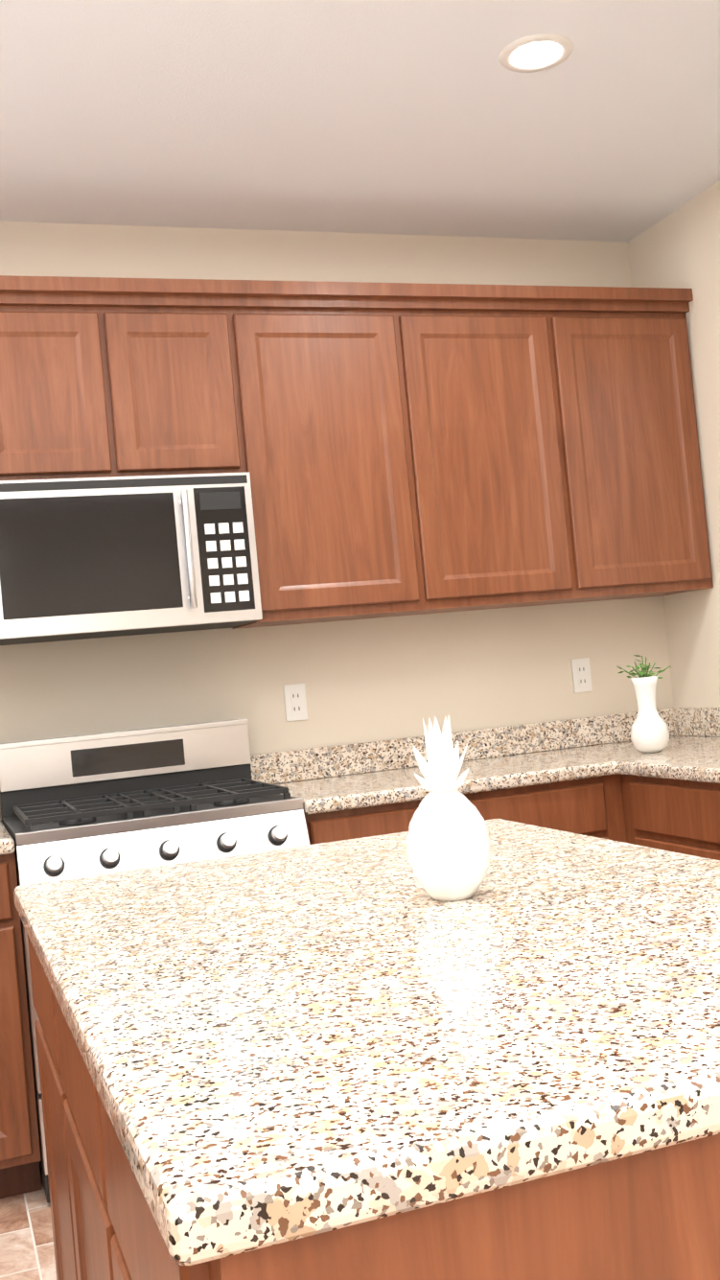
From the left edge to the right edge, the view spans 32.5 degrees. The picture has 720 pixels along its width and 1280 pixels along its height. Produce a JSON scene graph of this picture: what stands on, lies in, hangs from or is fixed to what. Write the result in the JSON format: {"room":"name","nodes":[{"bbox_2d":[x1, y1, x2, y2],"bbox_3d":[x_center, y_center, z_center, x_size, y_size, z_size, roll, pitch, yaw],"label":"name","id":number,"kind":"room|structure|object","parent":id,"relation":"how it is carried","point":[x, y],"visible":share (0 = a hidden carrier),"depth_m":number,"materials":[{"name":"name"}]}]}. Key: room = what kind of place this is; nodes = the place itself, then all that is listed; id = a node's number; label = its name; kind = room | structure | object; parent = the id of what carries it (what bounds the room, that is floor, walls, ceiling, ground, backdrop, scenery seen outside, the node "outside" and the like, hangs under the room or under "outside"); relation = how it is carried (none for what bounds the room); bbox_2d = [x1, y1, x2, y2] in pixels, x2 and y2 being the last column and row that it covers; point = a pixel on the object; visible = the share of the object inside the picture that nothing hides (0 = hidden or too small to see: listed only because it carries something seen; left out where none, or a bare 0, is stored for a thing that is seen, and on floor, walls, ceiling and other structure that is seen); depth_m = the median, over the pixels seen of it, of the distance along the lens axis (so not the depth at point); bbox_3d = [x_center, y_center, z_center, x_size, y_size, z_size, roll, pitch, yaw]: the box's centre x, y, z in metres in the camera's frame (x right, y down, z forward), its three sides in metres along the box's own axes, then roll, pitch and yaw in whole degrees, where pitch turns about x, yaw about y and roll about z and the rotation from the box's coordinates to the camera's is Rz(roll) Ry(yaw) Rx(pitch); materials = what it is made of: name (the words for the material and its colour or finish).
{"room":"kitchen","nodes":[
{"label":"kitchen","id":0,"kind":"room"},
{"bbox_2d":[0,1175,56,1279],"bbox_3d":[0.423,1.292,0.701,4.180,0.100,6.900,-5,-2,-19],"label":"floor","id":1,"kind":"structure","parent":0,"point":[27,1249],"depth_m":2.91,"materials":[{"name":"brown tile"}]},
{"bbox_2d":[0,851,41,1198],"bbox_3d":[-1.144,1.010,3.335,0.446,0.880,0.628,-5,-2,-19],"label":"base cabinet","id":2,"kind":"object","parent":1,"relation":"on","point":[19,1141],"depth_m":3.11,"materials":[{"name":"brown wood"}]},
{"bbox_2d":[0,819,14,855],"bbox_3d":[-1.407,0.570,3.253,0.926,0.040,0.659,-5,-2,-19],"label":"countertop","id":3,"kind":"structure","parent":2,"relation":"on","point":[7,843],"depth_m":3.10,"materials":[{"name":"beige stone"}]},
{"bbox_2d":[27,935,66,1279],"bbox_3d":[-0.041,0.879,2.142,0.940,0.880,0.501,-5,-2,-19],"label":"base cabinet","id":4,"kind":"object","parent":1,"relation":"on","point":[41,1043],"depth_m":2.13,"materials":[{"name":"brown wood"}]},
{"bbox_2d":[13,818,719,1265],"bbox_3d":[0.087,0.391,1.694,0.990,0.044,1.555,-5,-2,-19],"label":"countertop","id":5,"kind":"structure","parent":4,"relation":"on","point":[286,1045],"depth_m":1.18,"materials":[{"name":"beige stone"}]},
{"bbox_2d":[405,714,491,901],"bbox_3d":[0.121,0.236,1.759,0.125,0.258,0.124,-5,-2,-19],"label":"pineapple","id":6,"kind":"object","parent":5,"relation":"on","point":[448,843],"visible":1,"depth_m":1.72,"materials":[{"name":"white ceramic"}]},
{"bbox_2d":[39,961,96,1279],"bbox_3d":[0.121,0.852,1.679,0.940,0.880,0.482,-5,-2,-19],"label":"base cabinet","id":7,"kind":"object","parent":1,"relation":"on","point":[61,1046],"depth_m":1.71,"materials":[{"name":"brown wood"}]},
{"bbox_2d":[0,719,309,1203],"bbox_3d":[-0.569,0.823,3.486,0.756,1.125,0.735,-5,-2,-19],"label":"gas range","id":8,"kind":"object","parent":1,"relation":"on","point":[73,806],"visible":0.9,"depth_m":3.38,"materials":[{"name":"silver metal"}]},
{"bbox_2d":[303,792,471,844],"bbox_3d":[0.008,0.914,3.743,0.478,0.880,0.628,-5,-2,-19],"label":"base cabinet","id":9,"kind":"object","parent":1,"relation":"on","point":[392,818],"depth_m":3.44,"materials":[{"name":"brown wood"}]},
{"bbox_2d":[275,750,613,814],"bbox_3d":[0.193,0.437,3.819,0.950,0.040,0.659,-5,-2,-19],"label":"countertop","id":10,"kind":"structure","parent":9,"relation":"on","point":[346,792],"depth_m":3.64,"materials":[{"name":"beige stone"}]},
{"bbox_2d":[77,1047,719,1279],"bbox_3d":[0.284,0.825,1.210,0.940,0.880,0.513,-5,-2,-19],"label":"base cabinet","id":11,"kind":"object","parent":1,"relation":"on","point":[649,1216],"depth_m":0.92,"materials":[{"name":"brown wood"}]},
{"bbox_2d":[471,774,625,842],"bbox_3d":[0.481,0.875,3.911,0.528,0.880,0.628,-5,-2,-19],"label":"base cabinet","id":12,"kind":"object","parent":1,"relation":"on","point":[591,806],"depth_m":3.65,"materials":[{"name":"brown wood"}]},
{"bbox_2d":[551,735,719,783],"bbox_3d":[1.140,0.343,3.556,0.657,0.040,1.788,-5,-2,-19],"label":"countertop","id":13,"kind":"structure","parent":12,"relation":"on","point":[689,757],"depth_m":3.66,"materials":[{"name":"beige stone"}]},
{"bbox_2d":[617,654,670,752],"bbox_3d":[0.911,0.198,3.895,0.156,0.307,0.143,-5,-2,-19],"label":"vase","id":14,"kind":"object","parent":13,"relation":"on","point":[649,732],"visible":1,"depth_m":3.85,"materials":[{"name":"white ceramic"}]},
{"bbox_2d":[621,774,719,860],"bbox_3d":[1.208,0.798,3.517,0.626,0.880,0.498,-5,-2,-19],"label":"base cabinet","id":15,"kind":"object","parent":1,"relation":"on","point":[671,814],"depth_m":3.45,"materials":[{"name":"brown wood"}]},
{"bbox_2d":[0,221,674,821],"bbox_3d":[0.930,-0.085,4.537,7.600,2.740,0.150,-5,-2,-19],"label":"wall","id":16,"kind":"structure","parent":0,"point":[370,680],"depth_m":4.12,"materials":[{"name":"beige paint"}]},
{"bbox_2d":[0,286,122,480],"bbox_3d":[-0.960,-0.707,3.657,0.382,0.540,0.328,-5,-2,-19],"label":"upper cabinet","id":17,"kind":"object","parent":16,"relation":"attached to","point":[58,387],"depth_m":3.52,"materials":[{"name":"brown wood"}]},
{"bbox_2d":[103,286,253,478],"bbox_3d":[-0.601,-0.736,3.784,0.382,0.540,0.328,-5,-2,-19],"label":"upper cabinet","id":18,"kind":"object","parent":16,"relation":"attached to","point":[176,357],"depth_m":3.64,"materials":[{"name":"brown wood"}]},
{"bbox_2d":[0,472,262,645],"bbox_3d":[-0.716,-0.237,3.652,0.756,0.432,0.439,-5,-2,-19],"label":"microwave","id":19,"kind":"object","parent":18,"relation":"attached to","point":[83,558],"visible":1,"depth_m":3.49,"materials":[{"name":"silver metal"}]},
{"bbox_2d":[283,683,307,721],"bbox_3d":[-0.209,0.203,4.037,0.072,0.118,0.008,-5,-2,-19],"label":"electrical outlet","id":20,"kind":"object","parent":16,"relation":"attached to","point":[295,702],"visible":1,"depth_m":4.03,"materials":[{"name":"white plastic"}]},
{"bbox_2d":[232,290,433,628],"bbox_3d":[-0.149,-0.553,3.931,0.538,0.980,0.328,-5,-2,-19],"label":"upper cabinet","id":21,"kind":"object","parent":16,"relation":"attached to","point":[401,448],"depth_m":3.79,"materials":[{"name":"brown wood"}]},
{"bbox_2d":[250,707,672,784],"bbox_3d":[0.377,0.360,4.225,1.580,0.100,0.023,-5,-2,-19],"label":"backsplash","id":22,"kind":"structure","parent":16,"relation":"attached to","point":[298,765],"depth_m":4.20,"materials":[{"name":"stone"}]},
{"bbox_2d":[402,290,582,613],"bbox_3d":[0.357,-0.595,4.110,0.538,0.980,0.328,-5,-2,-19],"label":"upper cabinet","id":23,"kind":"object","parent":16,"relation":"attached to","point":[487,380],"depth_m":3.97,"materials":[{"name":"brown wood"}]},
{"bbox_2d":[570,657,592,693],"bbox_3d":[0.787,0.125,4.389,0.072,0.118,0.008,-5,-2,-19],"label":"electrical outlet","id":24,"kind":"object","parent":16,"relation":"attached to","point":[581,675],"visible":1,"depth_m":4.39,"materials":[{"name":"white plastic"}]},
{"bbox_2d":[556,294,713,602],"bbox_3d":[0.862,-0.638,4.289,0.538,0.980,0.328,-5,-2,-19],"label":"upper cabinet","id":25,"kind":"object","parent":16,"relation":"attached to","point":[640,521],"depth_m":4.14,"materials":[{"name":"brown wood"}]},
{"bbox_2d":[0,0,719,241],"bbox_3d":[1.911,-1.681,1.391,7.900,0.100,6.900,-5,-2,-19],"label":"ceiling","id":26,"kind":"structure","parent":0,"point":[420,117],"depth_m":3.32,"materials":[{"name":"white paint"}]},
{"bbox_2d":[498,33,573,72],"bbox_3d":[0.436,-1.449,3.058,0.184,0.006,0.184,-5,-2,-19],"label":"recessed light","id":27,"kind":"object","parent":26,"relation":"in","point":[536,53],"visible":1,"depth_m":3.05,"materials":[{"name":"white"}]},
{"bbox_2d":[628,181,719,707],"bbox_3d":[2.256,-0.285,1.431,0.122,2.740,6.600,-5,-2,-19],"label":"wall","id":28,"kind":"structure","parent":0,"point":[679,247],"depth_m":4.24,"materials":[{"name":"beige paint"}]},
{"bbox_2d":[672,707,719,736],"bbox_3d":[1.433,0.248,3.664,0.020,0.100,1.788,-5,-2,-19],"label":"backsplash","id":29,"kind":"structure","parent":28,"relation":"attached to","point":[686,721],"depth_m":4.35,"materials":[{"name":"stone"}]}
]}

